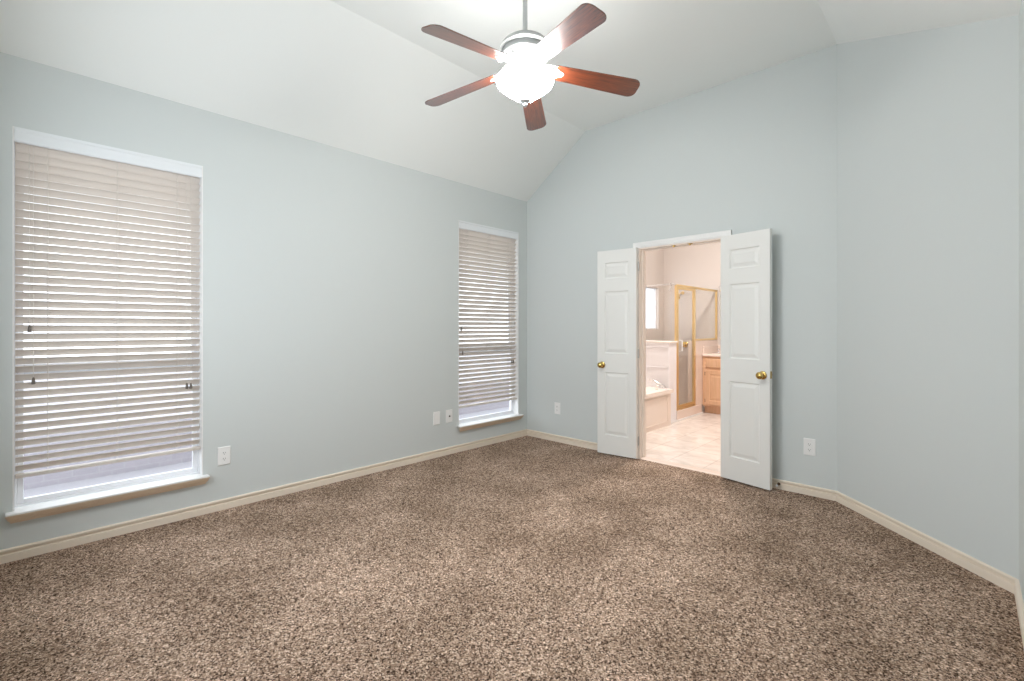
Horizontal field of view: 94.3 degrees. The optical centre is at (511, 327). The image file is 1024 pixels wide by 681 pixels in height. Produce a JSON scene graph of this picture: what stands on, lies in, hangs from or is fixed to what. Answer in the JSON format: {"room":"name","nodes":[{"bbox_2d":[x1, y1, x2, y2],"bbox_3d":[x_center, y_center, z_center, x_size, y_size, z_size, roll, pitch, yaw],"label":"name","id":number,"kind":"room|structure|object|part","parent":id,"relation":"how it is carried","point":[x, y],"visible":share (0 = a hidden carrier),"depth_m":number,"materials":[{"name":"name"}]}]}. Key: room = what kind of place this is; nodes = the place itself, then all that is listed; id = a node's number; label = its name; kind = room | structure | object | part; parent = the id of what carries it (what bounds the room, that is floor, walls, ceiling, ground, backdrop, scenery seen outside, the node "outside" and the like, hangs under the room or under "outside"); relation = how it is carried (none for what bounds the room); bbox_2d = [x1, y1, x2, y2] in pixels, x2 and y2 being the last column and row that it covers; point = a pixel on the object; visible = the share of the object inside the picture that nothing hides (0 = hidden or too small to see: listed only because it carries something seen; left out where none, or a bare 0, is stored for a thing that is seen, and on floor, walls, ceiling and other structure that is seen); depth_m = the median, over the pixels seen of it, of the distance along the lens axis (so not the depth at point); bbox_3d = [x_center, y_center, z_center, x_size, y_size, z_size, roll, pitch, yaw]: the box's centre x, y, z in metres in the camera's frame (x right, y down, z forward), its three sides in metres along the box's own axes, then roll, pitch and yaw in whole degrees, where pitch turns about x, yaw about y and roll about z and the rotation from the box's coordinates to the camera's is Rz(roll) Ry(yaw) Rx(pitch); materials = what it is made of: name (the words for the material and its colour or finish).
{"room":"empty bedroom","nodes":[
{"label":"empty bedroom","id":0,"kind":"room"},
{"bbox_2d":[0,52,663,549],"bbox_3d":[-0.173,-0.150,5.211,0.140,3.020,7.930,0,0,44],"label":"wall","id":1,"kind":"structure","parent":0,"point":[331,274],"depth_m":3.58,"materials":[{"name":"grey paint"}]},
{"bbox_2d":[5,126,209,523],"bbox_3d":[-2.382,-0.019,2.865,0.188,2.106,0.925,0,0,44],"label":"window","id":2,"kind":"structure","parent":1,"relation":"in","point":[19,514],"depth_m":2.79,"materials":[{"name":"white paint"}]},
{"bbox_3d":[-2.436,-0.397,2.917,0.022,1.319,0.840,0,0,44],"label":"sash","id":3,"kind":"part","parent":2,"relation":"part of","materials":[{"name":"white plastic"}]},
{"bbox_3d":[-2.416,0.585,2.898,0.022,0.763,0.840,0,0,44],"label":"sash","id":4,"kind":"part","parent":2,"relation":"part of","materials":[{"name":"white plastic"}]},
{"bbox_3d":[-2.357,0.986,2.841,0.120,0.016,0.924,0,0,44],"label":"sill","id":5,"kind":"part","parent":2,"relation":"part of","materials":[{"name":"white paint"}]},
{"bbox_2d":[14,126,201,478],"bbox_3d":[-2.376,-0.130,2.860,0.067,1.883,0.858,0,0,44],"label":"window blind","id":6,"kind":"object","parent":2,"relation":"attached to","point":[43,158],"visible":1,"depth_m":2.81,"materials":[{"name":"white plastic"}]},
{"bbox_3d":[-2.619,-0.497,2.578,0.002,0.990,0.002,0,0,44],"label":"pull cord","id":7,"kind":"part","parent":6,"relation":"part of","materials":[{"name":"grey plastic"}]},
{"bbox_3d":[-2.609,-0.355,2.588,0.002,1.273,0.002,0,0,44],"label":"pull cord","id":8,"kind":"part","parent":6,"relation":"part of","materials":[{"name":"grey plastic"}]},
{"bbox_3d":[-2.591,-0.113,2.650,0.048,1.838,0.002,0,0,44],"label":"ladder cord","id":9,"kind":"part","parent":6,"relation":"part of","materials":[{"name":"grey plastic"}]},
{"bbox_3d":[-2.383,0.803,2.866,0.046,0.018,0.852,0,0,44],"label":"rail","id":10,"kind":"part","parent":6,"relation":"part of","materials":[{"name":"white plastic"}]},
{"bbox_3d":[-2.383,-0.113,2.866,0.048,1.838,0.002,0,0,44],"label":"ladder cord","id":11,"kind":"part","parent":6,"relation":"part of","materials":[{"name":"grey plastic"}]},
{"bbox_3d":[-2.175,-0.113,3.082,0.048,1.838,0.002,0,0,44],"label":"ladder cord","id":12,"kind":"part","parent":6,"relation":"part of","materials":[{"name":"white fabric"}]},
{"bbox_2d":[218,446,230,465],"bbox_3d":[-1.964,0.876,3.240,0.009,0.124,0.078,0,0,44],"label":"power outlet","id":13,"kind":"object","parent":1,"relation":"attached to","point":[224,453],"visible":1,"depth_m":3.24,"materials":[{"name":"white plastic"}]},
{"bbox_2d":[0,429,526,563],"bbox_3d":[-1.296,1.204,3.932,0.015,0.071,4.250,0,0,44],"label":"baseboard","id":14,"kind":"structure","parent":1,"relation":"attached to","point":[28,550],"depth_m":3.20,"materials":[{"name":"beige paint"}]},
{"bbox_2d":[433,411,439,424],"bbox_3d":[-0.720,0.867,4.536,0.007,0.124,0.078,0,0,44],"label":"wall plate","id":15,"kind":"object","parent":1,"relation":"attached to","point":[436,415],"visible":1,"depth_m":4.53,"materials":[{"name":"white plastic"}]},
{"bbox_2d":[446,409,451,422],"bbox_3d":[-0.610,0.867,4.642,0.018,0.124,0.078,0,0,44],"label":"wall plate","id":16,"kind":"object","parent":1,"relation":"attached to","point":[448,412],"visible":1,"depth_m":4.64,"materials":[{"name":"white plastic"}]},
{"bbox_2d":[457,233,523,431],"bbox_3d":[-0.256,-0.019,5.075,0.188,2.106,0.929,0,0,44],"label":"window","id":17,"kind":"structure","parent":1,"relation":"in","point":[482,420],"depth_m":5.37,"materials":[{"name":"white paint"}]},
{"bbox_3d":[-0.310,-0.397,5.128,0.022,1.319,0.844,0,0,44],"label":"sash","id":18,"kind":"part","parent":17,"relation":"part of","materials":[{"name":"white plastic"}]},
{"bbox_3d":[-0.290,0.585,5.108,0.022,0.763,0.844,0,0,44],"label":"sash","id":19,"kind":"part","parent":17,"relation":"part of","materials":[{"name":"white plastic"}]},
{"bbox_3d":[-0.298,-0.044,5.116,0.066,2.044,0.864,0,0,44],"label":"frame","id":20,"kind":"part","parent":17,"relation":"part of","materials":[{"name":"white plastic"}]},
{"bbox_2d":[459,220,517,407],"bbox_3d":[-0.250,-0.130,5.070,0.067,1.883,0.862,0,0,44],"label":"window blind","id":21,"kind":"object","parent":17,"relation":"attached to","point":[483,241],"visible":0.93,"depth_m":5.06,"materials":[{"name":"white plastic"}]},
{"bbox_3d":[-0.499,-0.372,4.782,0.002,1.239,0.002,0,0,44],"label":"pull cord","id":22,"kind":"part","parent":21,"relation":"part of","materials":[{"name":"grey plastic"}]},
{"bbox_3d":[-0.257,-0.113,5.077,0.048,1.838,0.002,0,0,44],"label":"ladder cord","id":23,"kind":"part","parent":21,"relation":"part of","materials":[{"name":"white fabric"}]},
{"bbox_3d":[-0.257,0.803,5.076,0.046,0.018,0.856,0,0,44],"label":"rail","id":24,"kind":"part","parent":21,"relation":"part of","materials":[{"name":"white plastic"}]},
{"bbox_3d":[-0.049,-0.113,5.293,0.048,1.838,0.002,0,0,44],"label":"ladder cord","id":25,"kind":"part","parent":21,"relation":"part of","materials":[{"name":"white fabric"}]},
{"bbox_3d":[-0.005,-0.311,5.295,0.002,1.362,0.002,0,0,44],"label":"pull cord","id":26,"kind":"part","parent":21,"relation":"part of","materials":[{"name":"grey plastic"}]},
{"bbox_3d":[-0.231,0.986,5.052,0.120,0.016,0.928,0,0,44],"label":"sill","id":27,"kind":"part","parent":17,"relation":"part of","materials":[{"name":"white paint"}]},
{"bbox_2d":[646,287,655,328],"bbox_3d":[2.094,-0.312,7.568,0.060,0.675,0.750,0,0,44],"label":"window","id":28,"kind":"structure","parent":1,"relation":"in","point":[650,292],"depth_m":7.74,"materials":[{"name":"white glass"}]},
{"bbox_2d":[0,0,1020,201],"bbox_3d":[0.072,-1.798,2.599,4.115,0.701,4.505,0,0,44],"label":"ceiling","id":29,"kind":"structure","parent":0,"point":[356,76],"depth_m":3.21,"materials":[{"name":"white paint"}]},
{"bbox_2d":[421,0,639,130],"bbox_3d":[0.036,-1.621,2.585,1.266,0.813,1.215,0,0,44],"label":"ceiling fan","id":30,"kind":"object","parent":29,"relation":"hanging from","point":[525,77],"visible":1,"depth_m":2.53,"materials":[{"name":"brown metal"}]},
{"bbox_3d":[-0.294,-1.393,2.803,0.495,0.006,0.136,-7,10,27],"label":"blade","id":31,"kind":"part","parent":30,"relation":"part of","materials":[{"name":"brown wood"}]},
{"bbox_3d":[-0.217,-1.393,2.327,0.136,0.006,0.495,18,19,42],"label":"blade","id":32,"kind":"part","parent":30,"relation":"part of","materials":[{"name":"brown wood"}]},
{"bbox_3d":[0.072,-1.321,2.618,0.318,0.135,0.318,0,0,44],"label":"lamp shade","id":33,"kind":"part","parent":30,"relation":"part of","materials":[{"name":"white glass"}]},
{"bbox_3d":[0.135,-1.393,3.023,0.136,0.006,0.495,-13,-8,7],"label":"blade","id":34,"kind":"part","parent":30,"relation":"part of","materials":[{"name":"brown wood"}]},
{"bbox_3d":[0.259,-1.393,2.253,0.136,0.006,0.495,15,0,-28],"label":"blade","id":35,"kind":"part","parent":30,"relation":"part of","materials":[{"name":"brown wood"}]},
{"bbox_3d":[0.477,-1.393,2.683,0.495,0.006,0.136,7,-14,-9],"label":"blade","id":36,"kind":"part","parent":30,"relation":"part of","materials":[{"name":"brown wood"}]},
{"bbox_2d":[0,404,1023,680],"bbox_3d":[1.260,1.300,3.833,4.115,0.120,7.930,0,0,44],"label":"floor","id":37,"kind":"structure","parent":0,"point":[525,558],"depth_m":2.26,"materials":[{"name":"carpet"}]},
{"bbox_2d":[646,378,673,432],"bbox_3d":[1.189,0.952,5.837,0.951,0.576,1.540,0,0,44],"label":"bathtub","id":38,"kind":"object","parent":37,"relation":"on","point":[658,400],"visible":0.19,"depth_m":5.83,"materials":[{"name":"beige"}]},
{"bbox_2d":[649,378,666,388],"bbox_3d":[1.892,0.725,6.145,0.222,0.122,0.048,0,0,30],"label":"faucet","id":39,"kind":"object","parent":38,"relation":"on","point":[655,381],"depth_m":6.12,"materials":[{"name":"silver metal"}]},
{"bbox_2d":[646,386,673,397],"bbox_3d":[1.189,0.970,5.837,0.951,0.370,1.540,0,0,44],"label":"basin","id":40,"kind":"object","parent":38,"relation":"in","point":[651,392],"depth_m":5.91,"materials":[{"name":"white ceramic"}]},
{"bbox_2d":[703,356,720,413],"bbox_3d":[3.467,0.828,6.595,1.412,0.825,0.609,0,0,44],"label":"vanity cabinet","id":41,"kind":"object","parent":37,"relation":"on","point":[711,365],"visible":0.25,"depth_m":6.78,"materials":[{"name":"brown wood"}]},
{"bbox_2d":[702,345,720,356],"bbox_3d":[3.472,0.319,6.585,1.432,0.191,0.614,0,0,44],"label":"countertop","id":42,"kind":"structure","parent":41,"relation":"on","point":[713,351],"depth_m":6.96,"materials":[{"name":"beige stone"}]},
{"bbox_3d":[2.934,0.510,6.698,0.411,0.130,0.019,0,0,44],"label":"drawer","id":43,"kind":"part","parent":41,"relation":"part of","materials":[{"name":"brown wood"}]},
{"bbox_3d":[2.934,0.858,6.698,0.411,0.495,0.019,0,0,44],"label":"door","id":44,"kind":"part","parent":41,"relation":"part of","materials":[{"name":"brown wood"}]},
{"bbox_2d":[646,342,675,421],"bbox_3d":[1.775,0.720,6.494,0.890,1.040,0.210,0,0,44],"label":"wall","id":45,"kind":"structure","parent":0,"point":[655,356],"depth_m":6.21,"materials":[{"name":"white paint"}]},
{"bbox_2d":[646,346,668,387],"bbox_3d":[1.699,0.517,6.418,0.885,0.536,0.006,0,0,44],"label":"trim","id":46,"kind":"structure","parent":45,"relation":"attached to","point":[667,367],"depth_m":6.12,"materials":[{"name":"white"}]},
{"bbox_2d":[646,340,677,342],"bbox_3d":[1.781,0.189,6.488,0.905,0.022,0.230,0,0,44],"label":"trim","id":47,"kind":"structure","parent":45,"relation":"on","point":[647,341],"depth_m":6.21,"materials":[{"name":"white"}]},
{"bbox_2d":[671,412,702,423],"bbox_3d":[2.401,1.229,6.488,0.010,0.022,1.040,0,0,44],"label":"trim","id":48,"kind":"structure","parent":45,"relation":"attached to","point":[700,412],"depth_m":6.45,"materials":[{"name":"white paint"}]},
{"bbox_2d":[527,44,836,490],"bbox_3d":[1.260,-0.334,4.502,3.189,3.388,0.115,0,0,44],"label":"wall","id":49,"kind":"structure","parent":0,"point":[755,151],"depth_m":3.98,"materials":[{"name":"grey paint"}]},
{"bbox_2d":[555,402,559,413],"bbox_3d":[0.491,0.878,5.155,0.078,0.124,0.009,0,0,44],"label":"power outlet","id":50,"kind":"object","parent":49,"relation":"attached to","point":[557,405],"visible":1,"depth_m":5.15,"materials":[{"name":"white plastic"}]},
{"bbox_2d":[527,429,596,449],"bbox_3d":[0.660,1.204,4.989,1.368,0.071,0.015,0,0,44],"label":"baseboard","id":51,"kind":"structure","parent":49,"relation":"attached to","point":[552,437],"depth_m":5.09,"materials":[{"name":"beige paint"}]},
{"bbox_2d":[597,248,638,458],"bbox_3d":[1.014,0.240,4.562,0.411,1.972,0.169,0,0,37],"label":"door","id":52,"kind":"structure","parent":49,"relation":"in","point":[617,270],"depth_m":4.55,"materials":[{"name":"white paint"}]},
{"bbox_3d":[0.862,0.364,4.612,0.064,0.064,0.067,0,0,37],"label":"knob","id":53,"kind":"part","parent":52,"relation":"part of","materials":[{"name":"gold metal"}]},
{"bbox_2d":[640,457,720,475],"bbox_3d":[1.522,1.236,4.250,0.771,0.007,0.115,0,0,44],"label":"threshold","id":54,"kind":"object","parent":49,"relation":"attached to","point":[642,458],"depth_m":4.23,"materials":[{"name":"beige tile"}]},
{"bbox_2d":[633,230,731,458],"bbox_3d":[1.522,0.245,4.250,0.797,1.989,0.119,0,0,44],"label":"trim","id":55,"kind":"structure","parent":49,"relation":"attached to","point":[641,251],"depth_m":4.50,"materials":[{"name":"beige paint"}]},
{"bbox_2d":[721,228,771,489],"bbox_3d":[1.839,0.240,3.750,0.169,1.972,0.411,0,0,-34],"label":"door","id":56,"kind":"structure","parent":49,"relation":"in","point":[746,258],"depth_m":3.72,"materials":[{"name":"white paint"}]},
{"bbox_3d":[1.882,0.364,3.596,0.067,0.064,0.064,0,0,-34],"label":"knob","id":57,"kind":"part","parent":56,"relation":"part of","materials":[{"name":"gold metal"}]},
{"bbox_2d":[772,478,836,500],"bbox_3d":[2.061,1.204,3.642,0.722,0.071,0.015,0,0,44],"label":"baseboard","id":58,"kind":"structure","parent":49,"relation":"attached to","point":[809,490],"depth_m":3.52,"materials":[{"name":"beige paint"}]},
{"bbox_2d":[804,438,815,455],"bbox_3d":[2.201,0.884,3.511,0.078,0.124,0.009,0,0,44],"label":"power outlet","id":59,"kind":"object","parent":49,"relation":"attached to","point":[809,444],"visible":1,"depth_m":3.51,"materials":[{"name":"white plastic"}]},
{"bbox_2d":[664,242,720,406],"bbox_3d":[3.709,-0.150,6.881,3.140,3.020,0.140,0,0,44],"label":"wall","id":60,"kind":"structure","parent":0,"point":[694,265],"depth_m":7.60,"materials":[{"name":"beige paint"}]},
{"bbox_2d":[720,294,720,339],"bbox_3d":[3.679,-0.164,6.806,1.360,0.712,0.008,0,0,44],"label":"wall mirror","id":61,"kind":"object","parent":60,"relation":"attached to","point":[720,294],"visible":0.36,"depth_m":7.27,"materials":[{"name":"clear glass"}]},
{"bbox_2d":[688,340,717,404],"bbox_3d":[2.845,0.647,7.050,0.110,0.915,0.815,0,0,44],"label":"wall","id":62,"kind":"structure","parent":0,"point":[699,344],"depth_m":6.79,"materials":[{"name":"beige paint"}]},
{"bbox_2d":[676,404,701,419],"bbox_3d":[2.415,1.173,6.600,0.125,0.135,0.810,0,0,44],"label":"shower curb","id":63,"kind":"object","parent":62,"relation":"attached to","point":[696,409],"depth_m":6.52,"materials":[{"name":"beige tile"}]},
{"bbox_2d":[646,283,717,410],"bbox_3d":[2.356,0.258,7.069,0.924,1.692,1.466,0,0,44],"label":"shower enclosure","id":64,"kind":"object","parent":63,"relation":"on","point":[677,287],"visible":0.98,"depth_m":6.67,"materials":[{"name":"gold metal"}]},
{"bbox_3d":[1.844,-0.572,6.567,0.880,0.024,0.033,0,0,44],"label":"rail","id":65,"kind":"part","parent":64,"relation":"part of","materials":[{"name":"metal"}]},
{"bbox_3d":[2.380,0.268,6.506,0.024,1.615,0.544,0,0,44],"label":"door","id":66,"kind":"part","parent":64,"relation":"part of","materials":[{"name":"clear glass"}]},
{"bbox_3d":[2.658,0.265,6.798,0.028,1.679,1.427,0,0,44],"label":"frame","id":67,"kind":"part","parent":64,"relation":"part of","materials":[{"name":"gold metal"}]},
{"bbox_2d":[837,15,1018,578],"bbox_3d":[2.408,-0.334,2.800,0.140,3.388,1.196,0,0,-1],"label":"wall","id":68,"kind":"structure","parent":0,"point":[928,120],"depth_m":2.64,"materials":[{"name":"grey paint"}]},
{"bbox_2d":[836,491,1018,593],"bbox_3d":[2.331,1.204,2.799,0.015,0.071,1.196,0,0,-1],"label":"baseboard","id":69,"kind":"structure","parent":68,"relation":"attached to","point":[1003,580],"depth_m":2.62,"materials":[{"name":"beige paint"}]},
{"bbox_2d":[1019,0,1023,602],"bbox_3d":[1.172,-0.044,0.875,0.140,2.808,3.545,0,0,44],"label":"wall","id":70,"kind":"structure","parent":0,"point":[1021,13],"depth_m":2.09,"materials":[{"name":"grey paint"}]},
{"bbox_2d":[1014,579,1023,647],"bbox_3d":[1.165,1.204,0.979,0.015,0.071,3.404,0,0,44],"label":"baseboard","id":71,"kind":"structure","parent":70,"relation":"attached to","point":[1017,590],"depth_m":2.02,"materials":[{"name":"beige paint"}]},
{"label":"outside","id":72,"kind":"structure","parent":0,"visible":0},
{"bbox_2d":[24,353,508,497],"bbox_3d":[-10.690,1.665,15.915,29.859,0.150,50.000,0,0,44],"label":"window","id":73,"kind":"structure","parent":72,"point":[156,470],"depth_m":8.98,"materials":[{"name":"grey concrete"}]},
{"bbox_2d":[24,381,508,489],"bbox_3d":[-2.062,1.335,7.617,0.200,0.510,28.000,0,0,44],"label":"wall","id":74,"kind":"structure","parent":73,"relation":"on","point":[37,481],"depth_m":5.15,"materials":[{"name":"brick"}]}
]}

